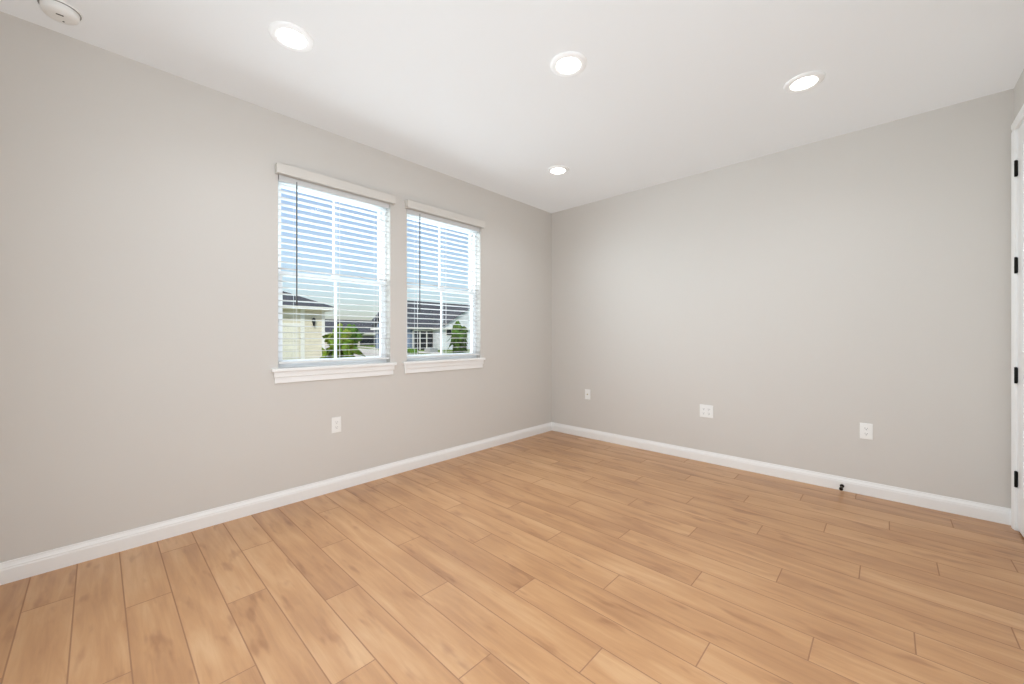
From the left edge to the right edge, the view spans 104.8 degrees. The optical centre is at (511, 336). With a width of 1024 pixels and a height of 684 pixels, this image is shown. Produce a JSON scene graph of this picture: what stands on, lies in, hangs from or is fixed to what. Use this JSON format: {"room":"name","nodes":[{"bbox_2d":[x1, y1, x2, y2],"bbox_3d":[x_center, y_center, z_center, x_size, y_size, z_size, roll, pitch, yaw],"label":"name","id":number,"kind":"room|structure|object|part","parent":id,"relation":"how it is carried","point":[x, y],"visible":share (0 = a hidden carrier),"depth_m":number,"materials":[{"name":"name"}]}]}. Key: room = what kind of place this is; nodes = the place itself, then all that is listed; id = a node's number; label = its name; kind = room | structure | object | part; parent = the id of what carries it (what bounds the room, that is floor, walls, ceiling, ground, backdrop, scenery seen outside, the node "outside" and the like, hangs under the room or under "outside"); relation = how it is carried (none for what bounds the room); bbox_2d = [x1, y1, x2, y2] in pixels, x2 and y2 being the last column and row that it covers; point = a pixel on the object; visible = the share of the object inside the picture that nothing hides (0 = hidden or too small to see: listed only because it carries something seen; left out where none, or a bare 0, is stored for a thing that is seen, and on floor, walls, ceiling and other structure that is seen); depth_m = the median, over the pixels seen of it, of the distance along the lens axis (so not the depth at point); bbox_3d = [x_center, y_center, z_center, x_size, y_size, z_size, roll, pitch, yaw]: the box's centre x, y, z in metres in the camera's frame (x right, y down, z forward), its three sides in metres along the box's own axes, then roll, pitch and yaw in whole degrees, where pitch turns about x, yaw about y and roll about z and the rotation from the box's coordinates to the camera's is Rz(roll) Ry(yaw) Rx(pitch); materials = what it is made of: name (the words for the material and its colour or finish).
{"room":"empty bedroom","nodes":[
{"label":"empty bedroom","id":0,"kind":"room"},
{"bbox_2d":[0,11,551,562],"bbox_3d":[-1.139,-0.185,3.372,0.150,2.980,4.900,0,0,44],"label":"wall","id":1,"kind":"structure","parent":0,"point":[138,287],"depth_m":2.36,"materials":[{"name":"grey paint"}]},
{"bbox_2d":[0,422,551,584],"bbox_3d":[-1.079,1.134,3.315,0.014,0.102,4.600,0,0,44],"label":"baseboard","id":2,"kind":"structure","parent":1,"relation":"attached to","point":[17,569],"depth_m":2.48,"materials":[{"name":"white paint"}]},
{"bbox_2d":[278,183,385,367],"bbox_3d":[-1.409,-0.444,3.129,0.083,1.373,0.855,0,0,44],"label":"window","id":3,"kind":"structure","parent":1,"relation":"in","point":[382,334],"depth_m":3.12,"materials":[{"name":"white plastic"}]},
{"bbox_2d":[278,175,388,363],"bbox_3d":[-1.356,-0.467,3.079,0.054,1.323,0.843,0,0,44],"label":"window blind","id":4,"kind":"object","parent":3,"relation":"attached to","point":[363,201],"visible":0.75,"depth_m":3.03,"materials":[{"name":"white plastic"}]},
{"bbox_2d":[293,190,293,360],"bbox_3d":[-1.590,-0.452,2.871,0.002,1.276,0.002,0,0,44],"label":"cord","id":5,"kind":"object","parent":4,"relation":"attached to","point":[293,190],"depth_m":2.87,"materials":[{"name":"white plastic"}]},
{"bbox_2d":[296,185,297,305],"bbox_3d":[-1.546,-0.665,2.835,0.012,0.890,0.012,0,0,44],"label":"wand","id":6,"kind":"object","parent":4,"relation":"hanging from","point":[296,249],"visible":1,"depth_m":2.83,"materials":[{"name":"grey plastic"}]},
{"bbox_2d":[339,196,339,359],"bbox_3d":[-1.337,-0.452,3.061,0.002,1.276,0.002,0,0,44],"label":"cord","id":7,"kind":"object","parent":4,"relation":"attached to","point":[339,280],"depth_m":3.06,"materials":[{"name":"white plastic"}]},
{"bbox_2d":[271,362,396,383],"bbox_3d":[-1.344,0.275,3.067,0.096,0.104,0.945,0,0,44],"label":"window sill","id":8,"kind":"structure","parent":1,"relation":"attached to","point":[300,374],"depth_m":2.99,"materials":[{"name":"white paint"}]},
{"bbox_2d":[275,162,395,204],"bbox_3d":[-1.314,-1.158,3.039,0.052,0.068,0.899,0,0,44],"label":"window valance","id":9,"kind":"object","parent":1,"relation":"attached to","point":[285,169],"visible":0.98,"depth_m":2.96,"materials":[{"name":"white paint"}]},
{"bbox_2d":[332,416,340,432],"bbox_3d":[-1.349,0.680,3.034,0.008,0.118,0.072,0,0,44],"label":"outlet","id":10,"kind":"object","parent":1,"relation":"attached to","point":[336,424],"visible":1,"depth_m":3.03,"materials":[{"name":"white plastic"}]},
{"bbox_2d":[407,215,475,360],"bbox_3d":[-0.705,-0.444,3.870,0.083,1.373,0.870,0,0,44],"label":"window","id":11,"kind":"structure","parent":1,"relation":"in","point":[473,323],"depth_m":4.00,"materials":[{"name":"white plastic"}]},
{"bbox_2d":[407,209,479,357],"bbox_3d":[-0.652,-0.467,3.820,0.054,1.323,0.858,0,0,44],"label":"window blind","id":12,"kind":"object","parent":11,"relation":"attached to","point":[442,221],"visible":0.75,"depth_m":3.78,"materials":[{"name":"white plastic"}]},
{"bbox_2d":[414,220,414,355],"bbox_3d":[-0.890,-0.452,3.607,0.002,1.276,0.002,0,0,44],"label":"cord","id":13,"kind":"object","parent":12,"relation":"attached to","point":[414,220],"depth_m":3.61,"materials":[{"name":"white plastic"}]},
{"bbox_2d":[417,217,417,355],"bbox_3d":[-0.853,-0.452,3.571,0.002,1.276,0.002,0,0,44],"label":"cord","id":14,"kind":"object","parent":12,"relation":"attached to","point":[417,292],"depth_m":3.60,"materials":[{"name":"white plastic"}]},
{"bbox_2d":[419,217,420,311],"bbox_3d":[-0.837,-0.665,3.582,0.012,0.890,0.012,0,0,44],"label":"wand","id":15,"kind":"object","parent":12,"relation":"hanging from","point":[419,264],"visible":1,"depth_m":3.58,"materials":[{"name":"grey plastic"}]},
{"bbox_2d":[471,230,471,354],"bbox_3d":[-0.413,-0.452,4.034,0.002,1.276,0.002,0,0,44],"label":"cord","id":16,"kind":"object","parent":12,"relation":"attached to","point":[471,230],"depth_m":4.03,"materials":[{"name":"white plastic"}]},
{"bbox_2d":[402,358,485,373],"bbox_3d":[-0.640,0.275,3.808,0.096,0.104,0.960,0,0,44],"label":"window sill","id":17,"kind":"structure","parent":1,"relation":"attached to","point":[419,366],"depth_m":3.74,"materials":[{"name":"white paint"}]},
{"bbox_2d":[405,200,484,228],"bbox_3d":[-0.610,-1.158,3.780,0.052,0.068,0.914,0,0,44],"label":"window valance","id":18,"kind":"object","parent":1,"relation":"attached to","point":[411,204],"visible":1,"depth_m":3.71,"materials":[{"name":"white paint"}]},
{"bbox_2d":[0,431,1023,683],"bbox_3d":[0.239,1.245,2.063,3.950,0.120,4.900,0,0,44],"label":"floor","id":19,"kind":"structure","parent":0,"point":[552,557],"depth_m":1.85,"materials":[{"name":"brown wood"}]},
{"bbox_2d":[0,0,1023,212],"bbox_3d":[0.239,-1.615,2.063,3.950,0.120,4.900,0,0,44],"label":"ceiling","id":20,"kind":"structure","parent":0,"point":[479,93],"depth_m":2.30,"materials":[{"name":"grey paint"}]},
{"bbox_2d":[37,0,82,24],"bbox_3d":[-2.140,-1.532,1.868,0.144,0.046,0.144,0,0,44],"label":"smoke detector","id":21,"kind":"object","parent":20,"relation":"attached to","point":[63,12],"visible":1,"depth_m":1.85,"materials":[{"name":"white plastic"}]},
{"bbox_2d":[268,21,313,51],"bbox_3d":[-1.144,-1.549,2.048,0.208,0.012,0.208,0,0,44],"label":"recessed light","id":22,"kind":"object","parent":20,"relation":"in","point":[291,36],"visible":1,"depth_m":2.04,"materials":[{"name":"white paint"}]},
{"bbox_2d":[547,165,568,174],"bbox_3d":[0.430,-1.549,3.688,0.208,0.012,0.208,0,0,44],"label":"recessed light","id":23,"kind":"object","parent":20,"relation":"in","point":[557,170],"visible":1,"depth_m":3.67,"materials":[{"name":"white paint"}]},
{"bbox_2d":[550,51,586,76],"bbox_3d":[0.322,-1.549,2.253,0.208,0.012,0.208,0,0,44],"label":"recessed light","id":24,"kind":"object","parent":20,"relation":"in","point":[568,64],"visible":1,"depth_m":2.24,"materials":[{"name":"white paint"}]},
{"bbox_2d":[783,71,825,92],"bbox_3d":[1.784,-1.549,2.412,0.208,0.012,0.208,0,0,44],"label":"recessed light","id":25,"kind":"object","parent":20,"relation":"in","point":[803,82],"visible":0.98,"depth_m":2.40,"materials":[{"name":"white paint"}]},
{"bbox_2d":[552,88,1013,507],"bbox_3d":[1.875,-0.185,3.785,3.950,2.980,0.150,0,0,44],"label":"wall","id":26,"kind":"structure","parent":0,"point":[811,306],"depth_m":3.14,"materials":[{"name":"grey paint"}]},
{"bbox_2d":[585,389,589,399],"bbox_3d":[0.882,0.678,4.614,0.072,0.118,0.016,0,0,44],"label":"outlet","id":27,"kind":"object","parent":26,"relation":"attached to","point":[587,393],"visible":1,"depth_m":4.62,"materials":[{"name":"white plastic"}]},
{"bbox_2d":[700,404,712,417],"bbox_3d":[1.831,0.705,3.717,0.118,0.118,0.008,0,0,44],"label":"electrical outlet","id":28,"kind":"object","parent":26,"relation":"attached to","point":[706,411],"visible":1,"depth_m":3.71,"materials":[{"name":"white plastic"}]},
{"bbox_2d":[552,422,1010,524],"bbox_3d":[1.820,1.134,3.705,3.620,0.102,0.040,0,0,44],"label":"baseboard","id":29,"kind":"structure","parent":26,"relation":"attached to","point":[993,513],"depth_m":3.14,"materials":[{"name":"white paint"}]},
{"bbox_2d":[860,423,872,439],"bbox_3d":[2.644,0.708,2.945,0.072,0.118,0.008,0,0,44],"label":"duplex electrical outlet","id":30,"kind":"object","parent":26,"relation":"attached to","point":[866,430],"visible":1,"depth_m":2.94,"materials":[{"name":"white plastic"}]},
{"bbox_2d":[1014,69,1023,119],"bbox_3d":[1.616,-0.185,0.754,0.150,2.980,4.900,0,0,44],"label":"wall","id":31,"kind":"structure","parent":0,"point":[1018,95],"depth_m":2.37,"materials":[{"name":"grey paint"}]},
{"bbox_2d":[1011,104,1023,531],"bbox_3d":[2.843,-0.068,2.058,0.168,2.505,0.940,0,0,44],"label":"door frame","id":32,"kind":"structure","parent":31,"relation":"attached to","point":[1018,121],"depth_m":2.41,"materials":[{"name":"white paint"}]},
{"bbox_2d":[1014,122,1023,536],"bbox_3d":[2.805,-0.041,2.100,0.051,2.428,0.819,0,0,44],"label":"door","id":33,"kind":"structure","parent":31,"relation":"in","point":[1021,329],"depth_m":2.35,"materials":[{"name":"white paint"}]},
{"bbox_3d":[3.082,-0.076,2.392,0.049,1.993,0.015,0,0,44],"label":"door hinges","id":34,"kind":"part","parent":33,"relation":"part of","materials":[{"name":"black metal"}]},
{"label":"outside","id":35,"kind":"structure","parent":0,"visible":0},
{"bbox_2d":[325,346,447,356],"bbox_3d":[-7.651,1.350,25.652,10.300,0.030,120.000,0,0,-35],"label":"street","id":36,"kind":"structure","parent":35,"point":[366,353],"depth_m":32.65,"materials":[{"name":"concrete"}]},
{"bbox_2d":[357,345,469,353],"bbox_3d":[-110.094,1.665,179.060,399.838,0.600,700.000,0,0,44],"label":"lawn","id":37,"kind":"structure","parent":35,"point":[444,351],"depth_m":38.11,"materials":[{"name":"green plant"}]},
{"bbox_2d":[283,291,333,359],"bbox_3d":[-18.915,-1.425,21.077,12.000,5.580,14.000,0,0,44],"label":"house","id":38,"kind":"structure","parent":37,"relation":"on","point":[303,354],"depth_m":21.21,"materials":[{"name":"beige paint"}]},
{"bbox_2d":[320,324,365,357],"bbox_3d":[-3.946,0.951,9.002,1.247,2.519,1.253,0,0,44],"label":"shrub","id":39,"kind":"object","parent":37,"relation":"on","point":[348,350],"depth_m":8.91,"materials":[{"name":"green plant"}]},
{"bbox_2d":[325,319,375,345],"bbox_3d":[-25.134,-0.596,61.577,7.600,3.922,10.424,0,0,44],"label":"house","id":40,"kind":"structure","parent":37,"relation":"on","point":[369,333],"depth_m":60.00,"materials":[{"name":"beige"}]},
{"bbox_2d":[345,324,364,353],"bbox_3d":[-12.102,0.383,30.002,1.400,2.678,1.569,0,0,44],"label":"tree","id":41,"kind":"object","parent":37,"relation":"on","point":[356,335],"depth_m":29.86,"materials":[{"name":"green plant"}]},
{"bbox_2d":[407,347,418,353],"bbox_3d":[-7.471,1.375,29.966,0.747,1.071,0.869,0,0,44],"label":"bush","id":42,"kind":"object","parent":37,"relation":"on","point":[411,351],"depth_m":29.75,"materials":[{"name":"green plant"}]},
{"bbox_2d":[370,300,469,349],"bbox_3d":[-8.024,-1.036,46.036,7.800,5.695,13.995,0,0,44],"label":"house","id":43,"kind":"structure","parent":37,"relation":"on","point":[424,342],"depth_m":40.84,"materials":[{"name":"grey"}]},
{"bbox_2d":[424,348,437,351],"bbox_3d":[-6.767,1.392,33.000,0.800,0.840,0.800,0,0,44],"label":"ac unit","id":44,"kind":"object","parent":37,"relation":"on","point":[431,349],"depth_m":32.77,"materials":[{"name":"grey metal"}]},
{"bbox_2d":[430,307,469,349],"bbox_3d":[-5.279,-0.724,43.045,2.700,4.854,7.954,0,0,44],"label":"house","id":45,"kind":"structure","parent":37,"relation":"on","point":[445,337],"depth_m":40.64,"materials":[{"name":"white paint"}]},
{"bbox_2d":[448,321,468,352],"bbox_3d":[-3.240,0.750,24.120,1.406,3.407,1.356,0,0,44],"label":"tree","id":46,"kind":"object","parent":37,"relation":"on","point":[458,337],"depth_m":23.80,"materials":[{"name":"green plant"}]}
]}

